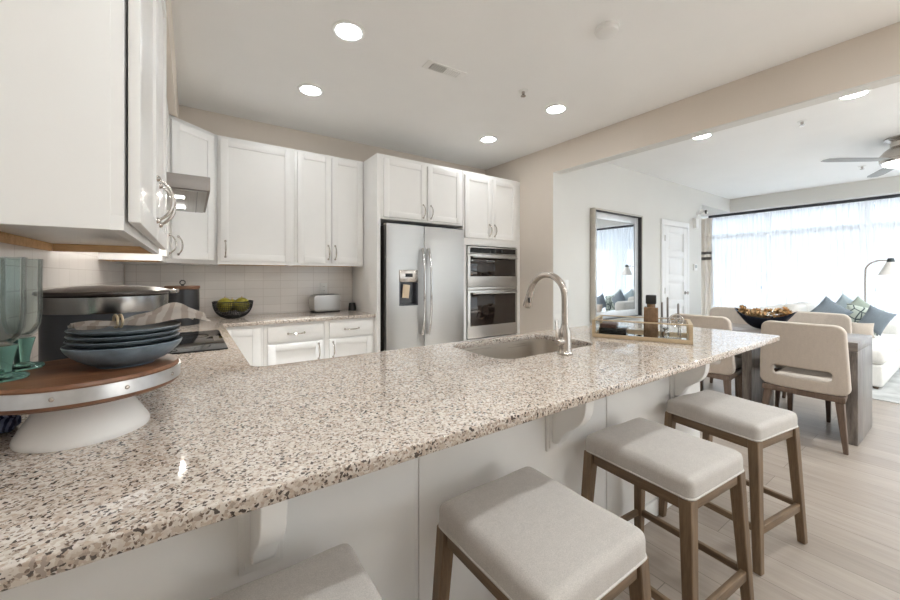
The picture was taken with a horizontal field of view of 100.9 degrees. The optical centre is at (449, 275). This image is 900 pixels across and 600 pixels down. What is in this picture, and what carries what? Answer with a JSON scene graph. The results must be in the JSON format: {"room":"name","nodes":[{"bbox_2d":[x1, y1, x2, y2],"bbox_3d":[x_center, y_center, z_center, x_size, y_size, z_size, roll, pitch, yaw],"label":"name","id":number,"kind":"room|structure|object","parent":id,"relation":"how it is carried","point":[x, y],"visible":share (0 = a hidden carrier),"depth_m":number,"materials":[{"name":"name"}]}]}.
{"room":"kitchen","nodes":[
{"label":"kitchen","id":0,"kind":"room"},
{"bbox_2d":[165,0,178,117],"bbox_3d":[-1.633,-1.312,1.872,0.365,0.301,2.940,0,0,-35],"label":"wall","id":1,"kind":"structure","parent":0,"point":[172,90],"depth_m":2.22,"materials":[{"name":"beige paint"}]},
{"bbox_2d":[124,105,484,316],"bbox_3d":[-1.171,-0.091,4.079,3.950,2.743,0.150,0,0,-35],"label":"wall","id":2,"kind":"structure","parent":0,"point":[215,123],"depth_m":3.68,"materials":[{"name":"beige paint"}]},
{"bbox_2d":[115,114,216,264],"bbox_3d":[-2.182,-0.625,2.898,0.615,1.066,0.604,0,0,-35],"label":"upper cabinet","id":3,"kind":"object","parent":2,"relation":"attached to","point":[192,148],"visible":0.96,"depth_m":2.84,"materials":[{"name":"white paint"}]},
{"bbox_2d":[125,264,351,316],"bbox_3d":[-1.838,0.113,3.515,1.870,0.506,0.012,0,0,-35],"label":"backsplash","id":4,"kind":"structure","parent":2,"relation":"attached to","point":[272,289],"depth_m":3.51,"materials":[{"name":"white tile"}]},
{"bbox_2d":[217,135,293,265],"bbox_3d":[-1.745,-0.625,3.334,0.595,1.066,0.388,0,0,-35],"label":"upper cabinet","id":5,"kind":"object","parent":2,"relation":"attached to","point":[255,180],"visible":0.95,"depth_m":3.21,"materials":[{"name":"white paint"}]},
{"bbox_2d":[320,283,326,293],"bbox_3d":[-1.315,0.135,3.866,0.072,0.116,0.010,0,0,-35],"label":"wall outlet","id":6,"kind":"object","parent":2,"relation":"attached to","point":[323,286],"visible":0.97,"depth_m":3.86,"materials":[{"name":"white plastic"}]},
{"bbox_2d":[294,149,362,266],"bbox_3d":[-1.228,-0.625,3.695,0.663,1.066,0.388,0,0,-35],"label":"upper cabinet","id":7,"kind":"object","parent":2,"relation":"attached to","point":[328,190],"visible":0.98,"depth_m":3.56,"materials":[{"name":"white paint"}]},
{"bbox_2d":[171,0,899,198],"bbox_3d":[3.522,-1.513,2.642,10.000,0.100,7.900,0,0,-35],"label":"ceiling","id":8,"kind":"structure","parent":0,"point":[245,59],"depth_m":2.65,"materials":[{"name":"white paint"}]},
{"bbox_2d":[297,84,323,96],"bbox_3d":[-1.099,-1.458,2.928,0.196,0.009,0.196,0,0,-35],"label":"recessed light","id":9,"kind":"object","parent":8,"relation":"in","point":[312,90],"visible":1,"depth_m":2.92,"materials":[{"name":"white"}]},
{"bbox_2d":[301,86,319,94],"bbox_3d":[-1.099,-1.459,2.928,0.147,0.006,0.147,0,0,-35],"label":"diffuser","id":10,"kind":"object","parent":9,"relation":"attached to","point":[306,90],"depth_m":2.92,"materials":[{"name":"white"}]},
{"bbox_2d":[331,20,364,41],"bbox_3d":[-0.607,-1.458,2.223,0.196,0.009,0.196,0,0,-35],"label":"recessed light","id":11,"kind":"object","parent":8,"relation":"in","point":[346,30],"visible":1,"depth_m":2.21,"materials":[{"name":"white plastic"}]},
{"bbox_2d":[336,24,360,39],"bbox_3d":[-0.607,-1.459,2.223,0.147,0.006,0.147,0,0,-35],"label":"diffuser","id":12,"kind":"object","parent":11,"relation":"attached to","point":[343,31],"depth_m":2.22,"materials":[{"name":"white"}]},
{"bbox_2d":[422,60,466,79],"bbox_3d":[-0.036,-1.458,2.640,0.320,0.010,0.100,0,0,-32],"label":"ceiling vent","id":13,"kind":"object","parent":8,"relation":"in","point":[431,65],"visible":1,"depth_m":2.63,"materials":[{"name":"white plastic"}]},
{"bbox_2d":[479,136,497,142],"bbox_3d":[0.414,-1.458,3.984,0.196,0.009,0.196,0,0,-35],"label":"recessed light","id":14,"kind":"object","parent":8,"relation":"in","point":[486,139],"visible":1,"depth_m":3.98,"materials":[{"name":"white"}]},
{"bbox_2d":[482,137,494,141],"bbox_3d":[0.414,-1.459,3.984,0.147,0.006,0.147,0,0,-35],"label":"diffuser","id":15,"kind":"object","parent":14,"relation":"attached to","point":[484,139],"depth_m":3.98,"materials":[{"name":"white"}]},
{"bbox_2d":[518,88,527,96],"bbox_3d":[0.580,-1.442,2.942,0.076,0.043,0.076,0,0,-35],"label":"sprinkler","id":16,"kind":"object","parent":8,"relation":"attached to","point":[523,91],"visible":1,"depth_m":2.93,"materials":[{"name":"white metal"}]},
{"bbox_2d":[545,104,567,113],"bbox_3d":[0.931,-1.458,3.260,0.196,0.009,0.196,0,0,-35],"label":"recessed light","id":17,"kind":"object","parent":8,"relation":"in","point":[555,108],"visible":1,"depth_m":3.24,"materials":[{"name":"white"}]},
{"bbox_2d":[547,106,564,112],"bbox_3d":[0.931,-1.459,3.260,0.147,0.006,0.147,0,0,-35],"label":"diffuser","id":18,"kind":"object","parent":17,"relation":"attached to","point":[550,109],"depth_m":3.26,"materials":[{"name":"white"}]},
{"bbox_2d":[594,20,619,39],"bbox_3d":[0.929,-1.444,2.198,0.140,0.039,0.140,0,0,-35],"label":"smoke detector","id":19,"kind":"object","parent":8,"relation":"attached to","point":[605,30],"visible":1,"depth_m":2.17,"materials":[{"name":"white plastic"}]},
{"bbox_2d":[692,133,712,139],"bbox_3d":[2.638,-1.458,3.891,0.196,0.009,0.196,0,0,-35],"label":"recessed light","id":20,"kind":"object","parent":8,"relation":"in","point":[710,134],"visible":0.52,"depth_m":3.92,"materials":[{"name":"white"}]},
{"bbox_2d":[694,134,709,138],"bbox_3d":[2.638,-1.459,3.891,0.147,0.006,0.147,0,0,-35],"label":"diffuser","id":21,"kind":"object","parent":20,"relation":"attached to","point":[708,135],"depth_m":3.92,"materials":[{"name":"white"}]},
{"bbox_2d":[797,119,806,125],"bbox_3d":[3.337,-1.442,3.519,0.076,0.043,0.076,0,0,-35],"label":"sprinkler","id":22,"kind":"object","parent":8,"relation":"attached to","point":[801,122],"visible":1,"depth_m":3.51,"materials":[{"name":"white metal"}]},
{"bbox_2d":[837,90,871,99],"bbox_3d":[3.258,-1.458,2.994,0.196,0.009,0.196,0,0,-35],"label":"recessed light","id":23,"kind":"object","parent":8,"relation":"in","point":[861,94],"visible":0.52,"depth_m":3.02,"materials":[{"name":"white"}]},
{"bbox_2d":[841,91,867,98],"bbox_3d":[3.258,-1.459,2.994,0.147,0.006,0.147,0,0,-35],"label":"diffuser","id":24,"kind":"object","parent":23,"relation":"attached to","point":[861,94],"depth_m":3.00,"materials":[{"name":"white"}]},
{"bbox_2d":[821,135,899,177],"bbox_3d":[4.927,-1.309,4.088,1.488,0.308,1.308,0,0,32],"label":"ceiling fan","id":25,"kind":"object","parent":8,"relation":"hanging from","point":[890,159],"visible":1,"depth_m":3.94,"materials":[{"name":"silver metal"}]},
{"bbox_2d":[560,162,700,327],"bbox_3d":[2.760,-0.091,5.384,3.750,2.743,0.130,0,0,-35],"label":"wall","id":26,"kind":"structure","parent":0,"point":[608,186],"depth_m":5.00,"materials":[{"name":"grey paint"}]},
{"bbox_2d":[553,173,559,329],"bbox_3d":[1.213,0.061,4.222,0.118,2.437,0.006,0,0,-35],"label":"trim","id":27,"kind":"structure","parent":26,"relation":"attached to","point":[556,177],"depth_m":4.21,"materials":[{"name":"grey paint"}]},
{"bbox_2d":[590,208,642,322],"bbox_3d":[2.206,-0.125,4.875,1.120,1.410,0.069,0,0,-35],"label":"wall mirror","id":28,"kind":"object","parent":26,"relation":"attached to","point":[616,238],"visible":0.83,"depth_m":4.87,"materials":[{"name":"clear mirror"}]},
{"bbox_2d":[661,219,688,320],"bbox_3d":[3.568,0.212,5.821,0.915,2.135,0.080,0,0,-35],"label":"door","id":29,"kind":"structure","parent":26,"relation":"in","point":[674,239],"depth_m":5.82,"materials":[{"name":"white paint"}]},
{"bbox_2d":[693,219,698,228],"bbox_3d":[4.127,-0.870,6.229,0.100,0.160,0.050,0,0,-35],"label":"box","id":30,"kind":"object","parent":26,"relation":"attached to","point":[695,221],"visible":1,"depth_m":6.21,"materials":[{"name":"white plastic"}]},
{"bbox_2d":[697,209,707,215],"bbox_3d":[4.249,-1.059,6.255,0.122,0.099,0.147,0,0,-35],"label":"security camera","id":31,"kind":"object","parent":26,"relation":"attached to","point":[703,212],"visible":1,"depth_m":6.22,"materials":[{"name":"white plastic"}]},
{"bbox_2d":[485,22,899,333],"bbox_3d":[2.684,-0.091,2.112,0.120,2.743,7.790,0,0,-35],"label":"wall","id":32,"kind":"structure","parent":0,"point":[872,56],"depth_m":3.14,"materials":[{"name":"beige paint"}]},
{"bbox_2d":[553,74,899,173],"bbox_3d":[3.064,-1.160,1.572,0.120,0.006,6.470,0,0,-35],"label":"trim","id":33,"kind":"structure","parent":32,"relation":"attached to","point":[896,78],"depth_m":2.74,"materials":[{"name":"grey paint"}]},
{"bbox_2d":[701,191,729,214],"bbox_3d":[4.593,-1.341,7.152,1.280,0.243,0.930,0,0,-35],"label":"wall","id":34,"kind":"structure","parent":0,"point":[714,204],"depth_m":6.77,"materials":[{"name":"grey paint"}]},
{"bbox_2d":[613,377,899,599],"bbox_3d":[3.522,1.330,2.642,10.000,0.100,7.900,0,0,-35],"label":"floor","id":35,"kind":"structure","parent":0,"point":[852,549],"depth_m":1.89,"materials":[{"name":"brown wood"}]},
{"bbox_2d":[225,325,263,365],"bbox_3d":[-1.805,0.839,3.158,0.315,0.883,0.605,0,0,-35],"label":"base cabinet","id":36,"kind":"object","parent":35,"relation":"on","point":[249,339],"visible":0.3,"depth_m":2.95,"materials":[{"name":"white paint"}]},
{"bbox_2d":[264,321,324,365],"bbox_3d":[-1.462,0.839,3.369,0.487,0.883,0.651,0,0,-35],"label":"base cabinet","id":37,"kind":"object","parent":35,"relation":"on","point":[284,343],"visible":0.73,"depth_m":3.13,"materials":[{"name":"white paint"}]},
{"bbox_2d":[209,544,382,599],"bbox_3d":[-0.290,0.961,0.651,0.440,0.638,0.463,0,0,-35],"label":"counter stool","id":38,"kind":"object","parent":35,"relation":"on","point":[335,573],"visible":1,"depth_m":0.79,"materials":[{"name":"fabric"}]},
{"bbox_2d":[325,317,373,357],"bbox_3d":[-1.070,0.839,3.643,0.464,0.883,0.651,0,0,-35],"label":"base cabinet","id":39,"kind":"object","parent":35,"relation":"on","point":[343,337],"visible":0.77,"depth_m":3.40,"materials":[{"name":"white paint"}]},
{"bbox_2d":[0,363,709,599],"bbox_3d":[0.203,0.839,1.598,3.038,0.883,0.852,0,0,-35],"label":"base cabinet","id":40,"kind":"object","parent":35,"relation":"on","point":[389,516],"visible":0.38,"depth_m":1.09,"materials":[{"name":"white paint"}]},
{"bbox_2d":[0,309,779,591],"bbox_3d":[-0.296,0.381,2.614,3.382,0.030,3.226,0,0,-35],"label":"countertop","id":41,"kind":"structure","parent":40,"relation":"on","point":[229,437],"depth_m":0.91,"materials":[{"name":"stone"}]},
{"bbox_2d":[0,415,20,433],"bbox_3d":[-1.070,0.336,0.854,0.102,0.058,0.068,0,0,-35],"label":"rolled towel","id":42,"kind":"object","parent":41,"relation":"on","point":[8,423],"visible":0.73,"depth_m":0.86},
{"bbox_2d":[0,353,180,453],"bbox_3d":[-0.862,0.292,0.880,0.362,0.148,0.366,0,0,-35],"label":"cake stand","id":43,"kind":"object","parent":41,"relation":"on","point":[70,404],"visible":0.88,"depth_m":0.79,"materials":[{"name":"white ceramic"}]},
{"bbox_2d":[0,257,29,382],"bbox_3d":[-0.938,0.089,0.778,0.076,0.257,0.076,0,0,-35],"label":"goblet","id":44,"kind":"object","parent":43,"relation":"on","point":[8,350],"visible":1,"depth_m":0.78,"materials":[{"name":"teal glass"}]},
{"bbox_2d":[0,257,27,344],"bbox_3d":[-0.938,0.053,0.778,0.069,0.185,0.069,0,0,-35],"label":"bowl","id":45,"kind":"object","parent":44,"relation":"on","point":[23,261],"depth_m":0.79,"materials":[{"name":"clear glass"}]},
{"bbox_2d":[0,258,45,371],"bbox_3d":[-1.005,0.089,0.872,0.076,0.257,0.076,0,0,-35],"label":"goblet","id":46,"kind":"object","parent":43,"relation":"on","point":[22,362],"visible":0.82,"depth_m":0.86,"materials":[{"name":"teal glass"}]},
{"bbox_2d":[0,258,43,336],"bbox_3d":[-1.005,0.053,0.872,0.069,0.185,0.069,0,0,-35],"label":"bowl","id":47,"kind":"object","parent":46,"relation":"on","point":[3,314],"depth_m":0.87,"materials":[{"name":"clear glass"}]},
{"bbox_2d":[60,335,181,368],"bbox_3d":[-0.801,0.190,0.919,0.226,0.054,0.226,0,0,-35],"label":"stoneware bowl","id":48,"kind":"object","parent":43,"relation":"on","point":[133,356],"visible":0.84,"depth_m":0.85,"materials":[{"name":"ceramic"}]},
{"bbox_2d":[63,331,179,349],"bbox_3d":[-0.801,0.162,0.919,0.216,0.022,0.216,0,0,-35],"label":"plate","id":49,"kind":"object","parent":48,"relation":"on","point":[104,346],"visible":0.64,"depth_m":0.85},
{"bbox_2d":[64,327,179,343],"bbox_3d":[-0.800,0.149,0.919,0.216,0.022,0.216,0,0,-35],"label":"plate","id":50,"kind":"object","parent":49,"relation":"on","point":[170,331],"visible":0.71,"depth_m":0.85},
{"bbox_2d":[64,321,180,337],"bbox_3d":[-0.800,0.137,0.920,0.216,0.022,0.216,0,0,-35],"label":"plate","id":51,"kind":"object","parent":50,"relation":"on","point":[126,330],"visible":0.81,"depth_m":0.89,"materials":[{"name":"ceramic"}]},
{"bbox_2d":[68,302,211,329],"bbox_3d":[-0.781,0.101,0.947,0.142,0.057,0.260,0,0,35],"label":"napkin","id":52,"kind":"object","parent":51,"relation":"on","point":[174,310],"visible":1,"depth_m":0.94,"materials":[{"name":"beige fabric"}]},
{"bbox_2d":[32,285,178,361],"bbox_3d":[-1.115,0.199,1.228,0.356,0.335,0.336,0,0,-35],"label":"slow cooker","id":53,"kind":"object","parent":41,"relation":"on","point":[64,306],"visible":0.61,"depth_m":1.08,"materials":[{"name":"grey metal"}]},
{"bbox_2d":[38,310,152,361],"bbox_3d":[-1.124,0.234,1.222,0.310,0.240,0.310,0,0,-35],"label":"pot","id":54,"kind":"object","parent":53,"relation":"on","point":[51,333],"depth_m":1.07,"materials":[{"name":"metal"}]},
{"bbox_2d":[164,280,199,325],"bbox_3d":[-1.999,0.199,2.776,0.218,0.334,0.218,0,0,-35],"label":"canister","id":55,"kind":"object","parent":41,"relation":"on","point":[188,295],"visible":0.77,"depth_m":2.71,"materials":[{"name":"black metal"}]},
{"bbox_2d":[168,330,227,354],"bbox_3d":[-1.541,0.362,1.986,0.557,0.009,0.744,0,0,-35],"label":"cooktop","id":56,"kind":"object","parent":41,"relation":"in","point":[211,340],"visible":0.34,"depth_m":1.98,"materials":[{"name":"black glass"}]},
{"bbox_2d":[212,300,252,318],"bbox_3d":[-1.872,0.293,3.205,0.313,0.146,0.313,0,0,-35],"label":"wire bowl","id":57,"kind":"object","parent":41,"relation":"on","point":[229,315],"visible":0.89,"depth_m":3.11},
{"bbox_2d":[216,297,231,311],"bbox_3d":[-1.912,0.245,3.153,0.121,0.134,0.121,0,0,-35],"label":"artichoke","id":58,"kind":"object","parent":57,"relation":"in","point":[224,299],"visible":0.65,"depth_m":3.11,"materials":[{"name":"plant"}]},
{"bbox_2d":[233,296,249,311],"bbox_3d":[-1.810,0.248,3.224,0.125,0.138,0.125,0,0,15],"label":"artichoke","id":59,"kind":"object","parent":57,"relation":"in","point":[241,299],"visible":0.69,"depth_m":3.18,"materials":[{"name":"plant"}]},
{"bbox_2d":[309,294,340,312],"bbox_3d":[-1.248,0.278,3.740,0.295,0.176,0.150,0,0,-39],"label":"toaster","id":60,"kind":"object","parent":41,"relation":"on","point":[318,303],"visible":1,"depth_m":3.67,"materials":[{"name":"silver metal"}]},
{"bbox_2d":[348,303,355,310],"bbox_3d":[-1.032,0.327,3.914,0.084,0.078,0.084,0,0,-35],"label":"cup","id":61,"kind":"object","parent":41,"relation":"on","point":[352,306],"visible":0.98,"depth_m":3.88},
{"bbox_2d":[461,339,584,358],"bbox_3d":[0.393,0.498,1.970,0.750,0.204,0.480,0,0,-35],"label":"sink","id":62,"kind":"object","parent":41,"relation":"in","point":[530,347],"visible":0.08,"depth_m":2.23,"materials":[{"name":"silver metal"}]},
{"bbox_2d":[523,272,572,355],"bbox_3d":[0.456,0.174,1.806,0.104,0.385,0.294,0,0,-35],"label":"faucet","id":63,"kind":"object","parent":41,"relation":"on","point":[563,337],"visible":1,"depth_m":1.71,"materials":[{"name":"silver metal"}]},
{"bbox_2d":[592,315,692,344],"bbox_3d":[1.138,0.313,2.211,0.503,0.105,0.300,0,0,30],"label":"serving tray","id":64,"kind":"object","parent":41,"relation":"on","point":[686,338],"visible":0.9,"depth_m":2.14,"materials":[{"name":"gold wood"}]},
{"bbox_2d":[599,322,627,334],"bbox_3d":[0.996,0.324,2.259,0.150,0.068,0.140,0,0,30],"label":"box","id":65,"kind":"object","parent":64,"relation":"on","point":[605,327],"visible":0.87,"depth_m":2.21,"materials":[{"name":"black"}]},
{"bbox_2d":[644,295,657,337],"bbox_3d":[1.166,0.235,2.153,0.074,0.245,0.076,0,0,30],"label":"bottle","id":66,"kind":"object","parent":64,"relation":"on","point":[650,311],"visible":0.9,"depth_m":2.12,"materials":[{"name":"orange glass"}]},
{"bbox_2d":[628,332,687,339],"bbox_3d":[1.138,0.361,2.211,0.467,0.006,0.264,0,0,30],"label":"mirror","id":67,"kind":"object","parent":64,"relation":"attached to","point":[631,335],"depth_m":2.15,"materials":[{"name":"silver metal"}]},
{"bbox_2d":[660,297,683,338],"bbox_3d":[1.261,0.240,2.110,0.118,0.235,0.050,0,0,30],"label":"tool","id":68,"kind":"object","parent":64,"relation":"on","point":[663,334],"visible":0.94,"depth_m":2.11,"materials":[{"name":"silver metal"}]},
{"bbox_2d":[352,153,461,351],"bbox_3d":[-0.445,0.061,4.037,1.008,2.438,0.721,0,0,-35],"label":"tall cabinet","id":69,"kind":"object","parent":35,"relation":"on","point":[396,190],"visible":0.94,"depth_m":3.71,"materials":[{"name":"white paint"}]},
{"bbox_2d":[380,222,463,351],"bbox_3d":[-0.396,0.385,4.008,0.914,1.780,0.774,0,0,-35],"label":"refrigerator","id":70,"kind":"object","parent":35,"relation":"on","point":[422,268],"visible":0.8,"depth_m":3.69,"materials":[{"name":"silver metal"}]},
{"bbox_2d":[450,170,519,340],"bbox_3d":[0.338,0.061,4.583,0.896,2.438,0.721,0,0,-35],"label":"tall cabinet","id":71,"kind":"object","parent":35,"relation":"on","point":[490,204],"visible":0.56,"depth_m":4.29,"materials":[{"name":"white paint"}]},
{"bbox_2d":[466,246,517,339],"bbox_3d":[0.368,0.190,4.517,0.762,1.045,0.606,0,0,-35],"label":"wall oven","id":72,"kind":"object","parent":71,"relation":"in","point":[491,272],"visible":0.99,"depth_m":4.28,"materials":[{"name":"silver metal"}]},
{"bbox_2d":[432,467,650,599],"bbox_3d":[0.237,0.961,1.019,0.440,0.638,0.463,0,0,-35],"label":"counter stool","id":73,"kind":"object","parent":35,"relation":"on","point":[523,533],"visible":1,"depth_m":0.94,"materials":[{"name":"beige fabric"}]},
{"bbox_2d":[581,417,753,599],"bbox_3d":[0.827,0.961,1.462,0.440,0.638,0.463,0,0,-31],"label":"counter stool","id":74,"kind":"object","parent":35,"relation":"on","point":[686,471],"visible":0.92,"depth_m":1.36,"materials":[{"name":"fabric"}]},
{"bbox_2d":[586,417,742,498],"bbox_3d":[0.827,0.682,1.462,0.387,0.080,0.420,0,0,-31],"label":"seat cushion","id":75,"kind":"object","parent":74,"relation":"on","point":[679,464],"depth_m":1.36,"materials":[{"name":"beige fabric"}]},
{"bbox_2d":[671,313,741,397],"bbox_3d":[2.500,0.823,3.575,0.568,0.915,0.521,0,0,-35],"label":"dining chair","id":76,"kind":"object","parent":35,"relation":"on","point":[727,369],"visible":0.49,"depth_m":3.32,"materials":[{"name":"fabric"}]},
{"bbox_2d":[709,306,751,396],"bbox_3d":[3.047,0.823,4.079,0.568,0.915,0.521,0,0,-35],"label":"dining chair","id":77,"kind":"object","parent":35,"relation":"on","point":[730,313],"visible":0.14,"depth_m":4.23,"materials":[{"name":"fabric"}]},
{"bbox_2d":[659,390,807,575],"bbox_3d":[1.412,0.961,1.882,0.440,0.638,0.463,0,0,-27],"label":"counter stool","id":78,"kind":"object","parent":35,"relation":"on","point":[755,426],"visible":0.92,"depth_m":1.76,"materials":[{"name":"fabric"}]},
{"bbox_2d":[667,390,797,439],"bbox_3d":[1.412,0.682,1.882,0.387,0.080,0.420,0,0,-27],"label":"seat cushion","id":79,"kind":"object","parent":78,"relation":"on","point":[740,418],"depth_m":1.78,"materials":[{"name":"beige fabric"}]},
{"bbox_2d":[658,321,871,445],"bbox_3d":[2.886,0.892,3.570,0.640,0.775,1.490,0,0,-35],"label":"dining table","id":80,"kind":"object","parent":35,"relation":"on","point":[859,401],"visible":0.38,"depth_m":2.98,"materials":[{"name":"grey wood"}]},
{"bbox_2d":[735,308,796,328],"bbox_3d":[2.954,0.410,3.490,0.198,0.190,0.470,0,0,-35],"label":"bowl","id":81,"kind":"object","parent":80,"relation":"on","point":[756,322],"visible":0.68,"depth_m":3.46,"materials":[{"name":"black ceramic"}]},
{"bbox_2d":[760,320,851,454],"bbox_3d":[2.901,0.823,3.001,0.568,0.915,0.521,0,0,-35],"label":"dining chair","id":82,"kind":"object","parent":35,"relation":"on","point":[815,356],"visible":0.94,"depth_m":2.82,"materials":[{"name":"fabric"}]},
{"bbox_2d":[774,311,851,422],"bbox_3d":[3.425,0.823,3.538,0.568,0.915,0.521,0,0,-35],"label":"dining chair","id":83,"kind":"object","parent":35,"relation":"on","point":[844,321],"visible":0.28,"depth_m":3.56,"materials":[{"name":"fabric"}]},
{"bbox_2d":[872,368,899,403],"bbox_3d":[5.848,1.274,4.053,2.670,0.012,3.550,0,0,-35],"label":"area rug","id":84,"kind":"object","parent":35,"relation":"on","point":[890,392],"visible":0.02,"depth_m":4.06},
{"bbox_2d":[752,302,899,388],"bbox_3d":[5.203,0.843,5.169,1.990,0.850,1.320,0,0,-35],"label":"sofa","id":85,"kind":"object","parent":84,"relation":"on","point":[885,347],"visible":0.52,"depth_m":4.51,"materials":[{"name":"white fabric"}]},
{"bbox_2d":[781,303,806,311],"bbox_3d":[5.085,0.613,5.486,0.460,0.390,0.215,0,0,-35],"label":"cushion","id":86,"kind":"object","parent":85,"relation":"on","point":[793,306],"depth_m":5.37,"materials":[{"name":"white fabric"}]},
{"bbox_2d":[798,302,814,311],"bbox_3d":[5.470,0.613,5.755,0.460,0.390,0.215,0,0,-35],"label":"cushion","id":87,"kind":"object","parent":85,"relation":"on","point":[810,306],"depth_m":5.64,"materials":[{"name":"white fabric"}]},
{"bbox_2d":[810,296,852,315],"bbox_3d":[5.274,0.525,5.164,0.477,0.476,0.143,0,0,39],"label":"throw pillow","id":88,"kind":"object","parent":85,"relation":"on","point":[827,305],"visible":0.48,"depth_m":5.13,"materials":[{"name":"blue fabric"}]},
{"bbox_2d":[836,294,853,307],"bbox_3d":[5.803,0.535,5.418,0.544,0.541,0.144,0,0,39],"label":"throw pillow","id":89,"kind":"object","parent":85,"relation":"on","point":[843,300],"visible":0.13,"depth_m":5.42,"materials":[{"name":"blue fabric"}]},
{"bbox_2d":[845,296,869,308],"bbox_3d":[5.725,0.545,5.181,0.521,0.520,0.143,0,0,39],"label":"throw pillow","id":90,"kind":"object","parent":85,"relation":"on","point":[858,301],"visible":0.13,"depth_m":5.17,"materials":[{"name":"green fabric"}]},
{"bbox_2d":[852,322,874,337],"bbox_3d":[5.277,0.695,4.758,0.222,0.187,0.106,0,0,39],"label":"throw pillow","id":91,"kind":"object","parent":85,"relation":"on","point":[857,328],"visible":0.78,"depth_m":4.72,"materials":[{"name":"fabric"}]},
{"bbox_2d":[846,303,884,335],"bbox_3d":[5.584,0.590,5.033,0.428,0.424,0.148,0,0,38],"label":"throw pillow","id":92,"kind":"object","parent":85,"relation":"on","point":[859,312],"visible":0.3,"depth_m":5.03,"materials":[{"name":"fabric"}]},
{"bbox_2d":[858,305,896,335],"bbox_3d":[5.517,0.580,4.815,0.366,0.396,0.143,0,0,41],"label":"throw pillow","id":93,"kind":"object","parent":85,"relation":"on","point":[880,318],"visible":0.84,"depth_m":4.77,"materials":[{"name":"blue fabric"}]},
{"bbox_2d":[872,340,895,363],"bbox_3d":[4.817,0.902,4.760,0.890,0.178,1.090,0,0,-35],"label":"seat cushion","id":94,"kind":"object","parent":85,"relation":"on","point":[883,352],"depth_m":4.19,"materials":[{"name":"white fabric"}]},
{"bbox_2d":[872,334,899,352],"bbox_3d":[5.551,0.902,5.272,0.880,0.178,1.090,0,0,-35],"label":"seat cushion","id":95,"kind":"object","parent":85,"relation":"on","point":[894,338],"depth_m":4.79,"materials":[{"name":"white fabric"}]},
{"bbox_2d":[864,258,899,301],"bbox_3d":[6.355,0.505,5.519,0.260,1.525,0.505,0,0,-35],"label":"floor lamp","id":96,"kind":"object","parent":84,"relation":"on","point":[890,267],"visible":0.76,"depth_m":5.39,"materials":[{"name":"silver metal"}]},
{"bbox_2d":[701,175,899,218],"bbox_3d":[7.338,-1.341,5.124,0.900,0.243,7.400,0,0,-35],"label":"wall","id":97,"kind":"structure","parent":0,"point":[887,185],"depth_m":6.13,"materials":[{"name":"grey paint"}]},
{"bbox_2d":[708,194,899,217],"bbox_3d":[7.219,-1.197,4.857,0.040,0.044,6.700,0,0,-35],"label":"track","id":98,"kind":"object","parent":97,"relation":"attached to","point":[894,195],"visible":1,"depth_m":6.34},
{"bbox_2d":[701,218,711,315],"bbox_3d":[5.220,0.040,7.724,0.092,2.440,0.440,0,0,-35],"label":"curtain","id":99,"kind":"object","parent":98,"relation":"hanging from","point":[706,224],"visible":0.4,"depth_m":7.65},
{"bbox_2d":[710,213,761,307],"bbox_3d":[5.561,0.044,7.267,0.070,2.432,0.850,0,0,-35],"label":"sheer curtain","id":100,"kind":"object","parent":98,"relation":"hanging from","point":[735,268],"visible":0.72,"depth_m":7.22,"materials":[{"name":"fabric"}]},
{"bbox_2d":[761,207,815,306],"bbox_3d":[6.011,0.044,6.624,0.069,2.432,0.760,0,0,-35],"label":"sheer curtain","id":101,"kind":"object","parent":98,"relation":"hanging from","point":[788,250],"visible":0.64,"depth_m":6.62,"materials":[{"name":"fabric"}]},
{"bbox_2d":[815,200,875,306],"bbox_3d":[6.414,0.044,6.046,0.070,2.432,0.689,0,0,-35],"label":"sheer curtain","id":102,"kind":"object","parent":98,"relation":"hanging from","point":[844,233],"visible":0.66,"depth_m":6.03,"materials":[{"name":"fabric"}]},
{"bbox_2d":[874,197,899,322],"bbox_3d":[6.806,0.044,5.484,0.070,2.432,0.720,0,0,-35],"label":"sheer curtain","id":103,"kind":"object","parent":98,"relation":"hanging from","point":[887,211],"visible":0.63,"depth_m":5.67,"materials":[{"name":"fabric"}]},
{"bbox_3d":[-0.471,-0.091,-0.243,0.150,2.743,7.740,0,0,-35],"label":"wall","id":104,"kind":"structure","parent":0,"visible":0},
{"bbox_2d":[0,242,123,362],"bbox_3d":[-1.606,-0.037,1.525,0.012,0.806,3.540,0,0,-35],"label":"backsplash","id":105,"kind":"structure","parent":104,"relation":"attached to","point":[60,269],"depth_m":1.36,"materials":[{"name":"white tile"}]},
{"bbox_2d":[0,0,176,253],"bbox_3d":[-1.069,-0.625,1.103,0.410,1.066,1.038,0,0,-35],"label":"upper cabinet","id":106,"kind":"object","parent":104,"relation":"attached to","point":[83,83],"visible":1,"depth_m":0.73,"materials":[{"name":"white paint"}]},
{"bbox_2d":[98,104,176,262],"bbox_3d":[-1.999,-0.625,2.401,0.371,1.066,0.415,0,0,-35],"label":"upper cabinet","id":107,"kind":"object","parent":104,"relation":"attached to","point":[163,254],"visible":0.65,"depth_m":2.29,"materials":[{"name":"white paint"}]},
{"bbox_3d":[-1.651,-0.822,1.863,0.325,0.673,0.855,0,0,-35],"label":"upper cabinet","id":108,"kind":"object","parent":104,"relation":"attached to","visible":0},
{"bbox_2d":[167,172,209,212],"bbox_3d":[-1.593,-0.439,1.968,0.515,0.079,0.750,0,0,-35],"label":"range hood","id":109,"kind":"object","parent":108,"relation":"attached to","point":[191,192],"visible":0.34,"depth_m":1.80,"materials":[{"name":"silver metal"}]},
{"label":"outside","id":110,"kind":"structure","parent":0,"visible":0},
{"bbox_3d":[20.252,1.830,14.140,30.600,0.100,60.000,0,0,-35],"label":"trim","id":111,"kind":"structure","parent":110,"visible":0},
{"bbox_2d":[760,204,875,306],"bbox_3d":[17.505,-0.720,11.612,8.000,5.000,23.000,0,0,-35],"label":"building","id":112,"kind":"structure","parent":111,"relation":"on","point":[874,204],"depth_m":12.58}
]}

